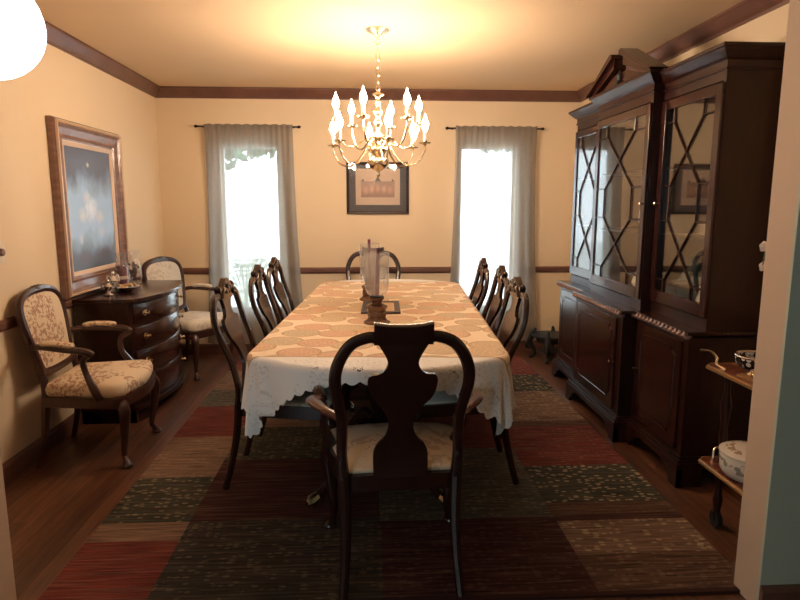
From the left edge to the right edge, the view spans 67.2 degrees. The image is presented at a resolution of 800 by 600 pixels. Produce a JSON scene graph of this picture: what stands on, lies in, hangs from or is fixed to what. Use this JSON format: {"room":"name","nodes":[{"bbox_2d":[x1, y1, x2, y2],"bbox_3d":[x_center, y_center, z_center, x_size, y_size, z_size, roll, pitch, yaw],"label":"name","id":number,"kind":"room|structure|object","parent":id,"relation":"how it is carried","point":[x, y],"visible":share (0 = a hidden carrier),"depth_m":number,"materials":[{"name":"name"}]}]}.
{"room":"dining room","nodes":[
{"label":"dining room","id":0,"kind":"room"},
{"bbox_2d":[0,43,164,463],"bbox_3d":[-2.129,-0.395,3.713,0.100,2.440,3.700,0,9,-3],"label":"wall","id":1,"kind":"structure","parent":0,"point":[61,85],"depth_m":3.48,"materials":[{"name":"beige paint"}]},
{"bbox_2d":[0,241,5,263],"bbox_3d":[-2.033,-0.243,3.073,0.020,0.116,0.072,0,9,-3],"label":"dimmer switch","id":2,"kind":"object","parent":1,"relation":"attached to","point":[2,248],"visible":1,"depth_m":3.08,"materials":[{"name":"beige plastic"}]},
{"bbox_2d":[2,409,82,484],"bbox_3d":[-2.072,0.760,3.899,0.018,0.100,3.700,0,9,-3],"label":"baseboard","id":3,"kind":"structure","parent":1,"relation":"attached to","point":[16,464],"depth_m":3.34,"materials":[{"name":"brown wood"}]},
{"bbox_2d":[0,276,141,331],"bbox_3d":[-2.069,0.021,3.782,0.022,0.060,3.700,0,9,-3],"label":"trim","id":4,"kind":"structure","parent":1,"relation":"attached to","point":[8,323],"depth_m":3.16,"materials":[{"name":"brown wood"}]},
{"bbox_2d":[45,115,130,299],"bbox_3d":[-2.069,-0.615,4.077,0.056,1.090,0.970,0,9,-3],"label":"framed painting","id":5,"kind":"object","parent":1,"relation":"attached to","point":[86,162],"visible":0.9,"depth_m":3.98,"materials":[{"name":"brown wood"},{"name":"painted canvas"}]},
{"bbox_2d":[43,19,159,97],"bbox_3d":[-2.045,-1.556,3.534,0.066,0.090,3.700,0,9,-3],"label":"trim","id":6,"kind":"structure","parent":1,"relation":"attached to","point":[58,38],"depth_m":4.10,"materials":[{"name":"brown wood"}]},
{"bbox_2d":[155,98,580,343],"bbox_3d":[-0.257,-0.709,5.704,4.060,2.440,0.120,0,9,-3],"label":"wall","id":7,"kind":"structure","parent":0,"point":[328,236],"depth_m":5.58,"materials":[{"name":"beige paint"}]},
{"bbox_2d":[183,268,208,273],"bbox_3d":[-1.935,-0.268,5.609,0.492,0.060,0.022,0,9,-3],"label":"trim","id":8,"kind":"structure","parent":7,"relation":"attached to","point":[185,270],"depth_m":5.60,"materials":[{"name":"brown wood"}]},
{"bbox_2d":[194,125,300,128],"bbox_3d":[-1.363,-1.553,5.403,0.944,0.028,0.088,0,9,-3],"label":"curtain rod","id":9,"kind":"object","parent":7,"relation":"attached to","point":[195,126],"visible":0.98,"depth_m":5.35,"materials":[{"name":"metal"}]},
{"bbox_2d":[204,123,302,343],"bbox_3d":[-1.344,-0.581,5.524,0.930,2.001,0.056,0,9,-3],"label":"sheer curtain","id":10,"kind":"object","parent":9,"relation":"hanging from","point":[252,217],"visible":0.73,"depth_m":5.48,"materials":[{"name":"white fabric"}]},
{"bbox_2d":[156,86,579,101],"bbox_3d":[-0.251,-1.855,5.428,3.860,0.090,0.066,0,9,-3],"label":"trim","id":11,"kind":"structure","parent":7,"relation":"attached to","point":[164,91],"depth_m":5.42,"materials":[{"name":"brown wood"}]},
{"bbox_2d":[181,340,557,354],"bbox_3d":[-0.254,0.457,5.819,3.860,0.100,0.018,0,9,-3],"label":"baseboard","id":12,"kind":"structure","parent":7,"relation":"attached to","point":[204,349],"depth_m":5.74,"materials":[{"name":"brown wood"}]},
{"bbox_2d":[300,267,450,273],"bbox_3d":[-0.276,-0.281,5.699,1.570,0.060,0.022,0,9,-3],"label":"trim","id":13,"kind":"structure","parent":7,"relation":"attached to","point":[304,270],"depth_m":5.69,"materials":[{"name":"brown wood"}]},
{"bbox_2d":[346,162,408,213],"bbox_3d":[-0.205,-1.036,5.578,0.580,0.475,0.026,0,9,-3],"label":"framed print","id":14,"kind":"object","parent":7,"relation":"attached to","point":[367,193],"visible":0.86,"depth_m":5.58,"materials":[{"name":"brown wood"}]},
{"bbox_2d":[445,127,543,129],"bbox_3d":[0.867,-1.570,5.524,0.914,0.028,0.088,0,9,-3],"label":"curtain rod","id":15,"kind":"object","parent":7,"relation":"attached to","point":[446,128],"visible":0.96,"depth_m":5.47,"materials":[{"name":"metal"}]},
{"bbox_2d":[450,125,536,339],"bbox_3d":[0.885,-0.597,5.643,0.900,2.001,0.056,0,9,-3],"label":"sheer curtain","id":16,"kind":"object","parent":15,"relation":"hanging from","point":[494,212],"visible":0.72,"depth_m":5.61,"materials":[{"name":"white fabric"}]},
{"bbox_2d":[535,266,569,271],"bbox_3d":[1.405,-0.294,5.790,0.538,0.060,0.022,0,9,-3],"label":"trim","id":17,"kind":"structure","parent":7,"relation":"attached to","point":[537,268],"depth_m":5.79,"materials":[{"name":"brown wood"}]},
{"bbox_2d":[4,351,745,599],"bbox_3d":[-0.014,1.103,2.258,5.600,0.060,7.510,0,9,-3],"label":"floor","id":18,"kind":"structure","parent":0,"point":[54,508],"depth_m":3.06,"materials":[{"name":"brown wood"}]},
{"bbox_2d":[14,284,161,468],"bbox_3d":[-1.744,0.394,3.433,0.597,0.978,0.638,-1,9,-5],"label":"armchair","id":19,"kind":"object","parent":18,"relation":"on","point":[41,315],"visible":1,"depth_m":3.26,"materials":[{"name":"beige fabric"}]},
{"bbox_2d":[72,280,185,423],"bbox_3d":[-1.849,0.325,4.345,0.478,0.820,1.006,0,9,-3],"label":"chest","id":20,"kind":"object","parent":18,"relation":"on","point":[151,309],"visible":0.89,"depth_m":3.95,"materials":[{"name":"brown wood"}]},
{"bbox_2d":[100,279,115,295],"bbox_3d":[-1.918,-0.083,3.957,0.066,0.108,0.068,2,9,14],"label":"figurine","id":21,"kind":"object","parent":20,"relation":"on","point":[108,286],"visible":1,"depth_m":3.94,"materials":[{"name":"metal"}]},
{"bbox_2d":[105,271,119,292],"bbox_3d":[-1.956,-0.125,4.100,0.095,0.146,0.086,-5,10,-30],"label":"figurine","id":22,"kind":"object","parent":20,"relation":"on","point":[112,278],"visible":0.67,"depth_m":4.08,"materials":[{"name":"metal"}]},
{"bbox_2d":[114,265,129,284],"bbox_3d":[-2.005,-0.215,4.337,0.105,0.250,0.105,0,9,-3],"label":"candle","id":23,"kind":"object","parent":20,"relation":"on","point":[121,270],"visible":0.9,"depth_m":4.31,"materials":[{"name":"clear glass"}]},
{"bbox_2d":[113,283,139,291],"bbox_3d":[-1.883,-0.086,4.141,0.177,0.056,0.178,0,9,-3],"label":"dish","id":24,"kind":"object","parent":20,"relation":"on","point":[128,287],"visible":0.91,"depth_m":4.11,"materials":[{"name":"silver metal"}]},
{"bbox_2d":[127,250,141,284],"bbox_3d":[-1.994,-0.244,4.515,0.105,0.250,0.105,0,9,-3],"label":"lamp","id":25,"kind":"object","parent":20,"relation":"on","point":[133,272],"visible":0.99,"depth_m":4.51,"materials":[{"name":"clear glass"}]},
{"bbox_2d":[141,256,236,380],"bbox_3d":[-1.797,0.122,5.143,0.597,0.978,0.638,3,10,19],"label":"armchair","id":26,"kind":"object","parent":18,"relation":"on","point":[195,325],"visible":0.51,"depth_m":5.07,"materials":[{"name":"beige fabric"}]},
{"bbox_2d":[38,355,739,599],"bbox_3d":[-0.084,0.810,3.876,2.620,0.010,3.500,0,9,-3],"label":"area rug","id":27,"kind":"object","parent":18,"relation":"on","point":[580,521],"visible":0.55,"depth_m":2.66,"materials":[{"name":"carpet"}]},
{"bbox_2d":[210,278,345,493],"bbox_3d":[-0.599,0.400,3.125,0.614,1.038,0.561,0,9,0],"label":"dining chair","id":28,"kind":"object","parent":27,"relation":"on","point":[297,408],"visible":0.57,"depth_m":2.96,"materials":[{"name":"brown wood"}]},
{"bbox_2d":[248,264,353,436],"bbox_3d":[-0.593,0.291,3.812,0.614,1.038,0.561,0,9,-1],"label":"dining chair","id":29,"kind":"object","parent":27,"relation":"on","point":[258,274],"visible":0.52,"depth_m":3.69,"materials":[{"name":"brown wood"}]},
{"bbox_2d":[267,257,358,406],"bbox_3d":[-0.602,0.207,4.347,0.614,1.038,0.561,0,9,0],"label":"dining chair","id":30,"kind":"object","parent":27,"relation":"on","point":[274,265],"visible":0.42,"depth_m":4.27,"materials":[{"name":"brown wood"}]},
{"bbox_2d":[345,247,400,279],"bbox_3d":[-0.227,0.075,5.212,0.687,1.028,0.631,0,9,-3],"label":"armchair","id":31,"kind":"object","parent":27,"relation":"on","point":[364,252],"visible":0.18,"depth_m":5.41,"materials":[{"name":"brown wood"}]},
{"bbox_2d":[305,367,455,508],"bbox_3d":[-0.089,0.422,3.885,1.110,0.754,2.900,0,9,0],"label":"dining table","id":32,"kind":"object","parent":27,"relation":"on","point":[363,415],"visible":0.08,"depth_m":3.02,"materials":[{"name":"brown wood"}]},
{"bbox_2d":[241,279,515,437],"bbox_3d":[-0.089,0.224,3.853,1.272,0.367,2.970,0,9,0],"label":"tablecloth","id":33,"kind":"object","parent":32,"relation":"on","point":[284,364],"visible":0.83,"depth_m":2.72,"materials":[{"name":"beige fabric"}]},
{"bbox_2d":[359,238,379,300],"bbox_3d":[-0.205,-0.209,4.072,0.148,0.418,0.148,0,9,-3],"label":"candle holder","id":34,"kind":"object","parent":33,"relation":"on","point":[370,286],"visible":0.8,"depth_m":4.05,"materials":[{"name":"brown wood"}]},
{"bbox_2d":[367,239,371,277],"bbox_3d":[-0.205,-0.279,4.061,0.026,0.260,0.026,8,12,41],"label":"candle","id":35,"kind":"object","parent":34,"relation":"on","point":[368,240],"depth_m":4.05,"materials":[{"name":"wax"}]},
{"bbox_2d":[364,247,389,324],"bbox_3d":[-0.126,-0.083,3.275,0.148,0.418,0.148,0,9,-3],"label":"candle holder","id":36,"kind":"object","parent":33,"relation":"on","point":[376,309],"visible":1,"depth_m":3.26,"materials":[{"name":"brown wood"}]},
{"bbox_2d":[370,295,383,297],"bbox_3d":[-0.126,-0.020,3.285,0.080,0.012,0.080,0,9,-3],"label":"socket","id":37,"kind":"object","parent":36,"relation":"attached to","point":[371,296],"depth_m":3.26,"materials":[{"name":"black paint"}]},
{"bbox_2d":[374,248,379,295],"bbox_3d":[-0.124,-0.152,3.264,0.030,0.261,0.026,2,9,12],"label":"candle","id":38,"kind":"object","parent":36,"relation":"on","point":[377,264],"depth_m":3.26,"materials":[{"name":"wax"}]},
{"bbox_2d":[361,301,400,313],"bbox_3d":[-0.120,0.044,3.783,0.236,0.010,0.430,0,9,-1],"label":"tray","id":39,"kind":"object","parent":33,"relation":"on","point":[393,307],"visible":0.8,"depth_m":3.73,"materials":[{"name":"metal"}]},
{"bbox_2d":[306,321,483,599],"bbox_3d":[-0.017,0.530,2.339,0.687,1.028,0.631,-1,9,-6],"label":"armchair","id":40,"kind":"object","parent":27,"relation":"on","point":[399,453],"visible":1,"depth_m":2.15,"materials":[{"name":"brown wood"}]},
{"bbox_2d":[411,277,528,490],"bbox_3d":[0.314,0.394,3.172,0.614,1.038,0.561,0,9,-2],"label":"dining chair","id":41,"kind":"object","parent":27,"relation":"on","point":[442,404],"visible":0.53,"depth_m":3.02,"materials":[{"name":"brown wood"}]},
{"bbox_2d":[469,257,488,310],"bbox_3d":[0.296,0.214,4.307,0.614,1.038,0.561,0,9,0],"label":"dining chair","id":42,"kind":"object","parent":27,"relation":"on","point":[478,293],"visible":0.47,"depth_m":4.19,"materials":[{"name":"brown wood"}]},
{"bbox_2d":[482,265,508,438],"bbox_3d":[0.335,0.298,3.775,0.614,1.038,0.561,0,9,0],"label":"dining chair","id":43,"kind":"object","parent":27,"relation":"on","point":[494,302],"visible":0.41,"depth_m":3.70,"materials":[{"name":"brown wood"}]},
{"bbox_2d":[525,326,558,363],"bbox_3d":[1.385,0.408,5.546,0.344,0.292,0.344,-4,10,-23],"label":"plant stand","id":44,"kind":"object","parent":18,"relation":"on","point":[549,338],"visible":0.78,"depth_m":5.51,"materials":[{"name":"black paint"}]},
{"bbox_2d":[537,347,557,354],"bbox_3d":[1.385,0.469,5.556,0.240,0.012,0.240,-4,10,-23],"label":"shelf","id":45,"kind":"object","parent":44,"relation":"attached to","point":[553,351],"depth_m":5.54,"materials":[{"name":"black paint"}]},
{"bbox_2d":[552,41,785,487],"bbox_3d":[1.502,-0.368,3.883,0.506,2.340,2.106,0,9,-3],"label":"china cabinet","id":46,"kind":"object","parent":18,"relation":"on","point":[687,143],"visible":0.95,"depth_m":3.36,"materials":[{"name":"brown wood"}]},
{"bbox_2d":[578,176,594,227],"bbox_3d":[1.572,-0.735,4.534,0.262,0.382,0.556,0,9,-3],"label":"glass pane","id":47,"kind":"object","parent":46,"relation":"attached to","point":[586,200],"depth_m":4.80,"materials":[{"name":"clear glass"}]},
{"bbox_2d":[599,169,642,233],"bbox_3d":[1.580,-0.626,3.842,0.322,0.382,0.756,0,9,-3],"label":"glass pane","id":48,"kind":"object","parent":46,"relation":"attached to","point":[617,193],"depth_m":4.21,"materials":[{"name":"clear glass"}]},
{"bbox_2d":[631,276,635,285],"bbox_3d":[1.581,-0.135,3.869,0.176,0.172,0.229,6,11,33],"label":"teapot","id":49,"kind":"object","parent":46,"relation":"in","point":[634,277],"visible":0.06,"depth_m":3.86,"materials":[{"name":"white ceramic"}]},
{"bbox_2d":[662,162,709,239],"bbox_3d":[1.648,-0.517,3.158,0.262,0.382,0.546,0,9,-3],"label":"glass pane","id":50,"kind":"object","parent":46,"relation":"attached to","point":[683,194],"depth_m":3.42,"materials":[{"name":"clear glass"}]},
{"bbox_2d":[676,256,702,300],"bbox_3d":[1.622,-0.101,3.319,0.180,0.278,0.180,0,9,-3],"label":"vase","id":51,"kind":"object","parent":46,"relation":"in","point":[694,268],"visible":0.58,"depth_m":3.27,"materials":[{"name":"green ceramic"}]},
{"bbox_2d":[695,286,700,301],"bbox_3d":[1.624,-0.015,3.110,0.176,0.172,0.229,6,11,33],"label":"teapot","id":52,"kind":"object","parent":46,"relation":"in","point":[698,294],"visible":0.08,"depth_m":3.12,"materials":[{"name":"white ceramic"}]},
{"bbox_2d":[698,349,752,526],"bbox_3d":[1.572,0.638,2.478,0.498,0.793,0.473,0,9,-3],"label":"cart","id":53,"kind":"object","parent":18,"relation":"on","point":[729,371],"visible":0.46,"depth_m":2.58,"materials":[{"name":"brown wood"}]},
{"bbox_2d":[701,457,742,490],"bbox_3d":[1.576,0.741,2.486,0.475,0.016,0.440,0,9,-3],"label":"shelf","id":54,"kind":"object","parent":53,"relation":"attached to","point":[711,464],"depth_m":2.54,"materials":[{"name":"brown wood"}]},
{"bbox_2d":[710,363,752,384],"bbox_3d":[1.576,0.317,2.419,0.475,0.016,0.440,0,9,-3],"label":"shelf","id":55,"kind":"object","parent":53,"relation":"attached to","point":[729,371],"depth_m":2.50,"materials":[{"name":"brown wood"}]},
{"bbox_2d":[719,440,746,482],"bbox_3d":[1.448,0.662,2.477,0.248,0.143,0.248,0,9,-3],"label":"casserole","id":56,"kind":"object","parent":53,"relation":"on","point":[732,454],"visible":0.34,"depth_m":2.45,"materials":[{"name":"white ceramic"}]},
{"bbox_2d":[734,350,755,370],"bbox_3d":[1.493,0.260,2.517,0.172,0.065,0.172,0,9,-3],"label":"bowl","id":57,"kind":"object","parent":53,"relation":"on","point":[745,359],"visible":0.56,"depth_m":2.50,"materials":[{"name":"black ceramic"}]},
{"bbox_2d":[737,370,753,381],"bbox_3d":[1.462,0.307,2.361,0.170,0.024,0.200,-2,9,-11],"label":"brass tray","id":58,"kind":"object","parent":53,"relation":"on","point":[749,376],"visible":0.12,"depth_m":2.40,"materials":[{"name":"gold metal"}]},
{"bbox_2d":[759,241,765,270],"bbox_3d":[1.621,0.020,2.436,0.309,0.564,0.211,7,11,38],"label":"potted orchid","id":59,"kind":"object","parent":53,"relation":"on","point":[762,245],"visible":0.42,"depth_m":2.43,"materials":[{"name":"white plant"}]},
{"bbox_2d":[34,0,743,90],"bbox_3d":[-0.011,-1.376,1.865,5.600,0.080,7.510,0,9,-3],"label":"ceiling","id":60,"kind":"structure","parent":0,"point":[553,45],"depth_m":3.73,"materials":[{"name":"beige paint"}]},
{"bbox_2d":[0,0,46,80],"bbox_3d":[-0.940,-0.875,1.330,0.236,0.743,0.236,0,9,-3],"label":"globe lamp","id":61,"kind":"object","parent":60,"relation":"hanging from","point":[23,34],"visible":1,"depth_m":1.34,"materials":[{"name":"white glass"}]},
{"bbox_2d":[328,26,430,177],"bbox_3d":[-0.133,-1.179,3.639,0.626,0.865,0.653,0,9,-3],"label":"chandelier","id":62,"kind":"object","parent":60,"relation":"hanging from","point":[377,162],"visible":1,"depth_m":3.63,"materials":[{"name":"gold metal"}]},
{"bbox_2d":[0,0,799,599],"bbox_3d":[-0.005,-0.110,1.929,5.400,2.440,0.140,0,9,-3],"label":"wall","id":63,"kind":"structure","parent":0,"point":[786,171],"depth_m":2.04,"materials":[{"name":"beige paint"}]},
{"bbox_2d":[731,560,735,582],"bbox_3d":[1.562,1.021,2.276,0.625,0.100,0.018,0,9,-3],"label":"baseboard","id":64,"kind":"structure","parent":63,"relation":"attached to","point":[734,561],"depth_m":2.26,"materials":[{"name":"brown wood"}]},
{"bbox_2d":[758,584,799,599],"bbox_3d":[1.976,1.042,2.142,1.437,0.100,0.018,0,9,-3],"label":"baseboard","id":65,"kind":"structure","parent":63,"relation":"attached to","point":[783,591],"depth_m":2.10,"materials":[{"name":"brown wood"}]},
{"bbox_2d":[581,3,788,106],"bbox_3d":[1.825,-0.425,3.928,0.100,2.440,3.700,0,9,-3],"label":"wall","id":66,"kind":"structure","parent":0,"point":[772,26],"depth_m":3.06,"materials":[{"name":"beige paint"}]},
{"bbox_2d":[577,0,789,101],"bbox_3d":[1.743,-1.585,3.739,0.066,0.090,3.700,0,9,-3],"label":"trim","id":67,"kind":"structure","parent":66,"relation":"attached to","point":[745,11],"depth_m":3.39,"materials":[{"name":"brown wood"}]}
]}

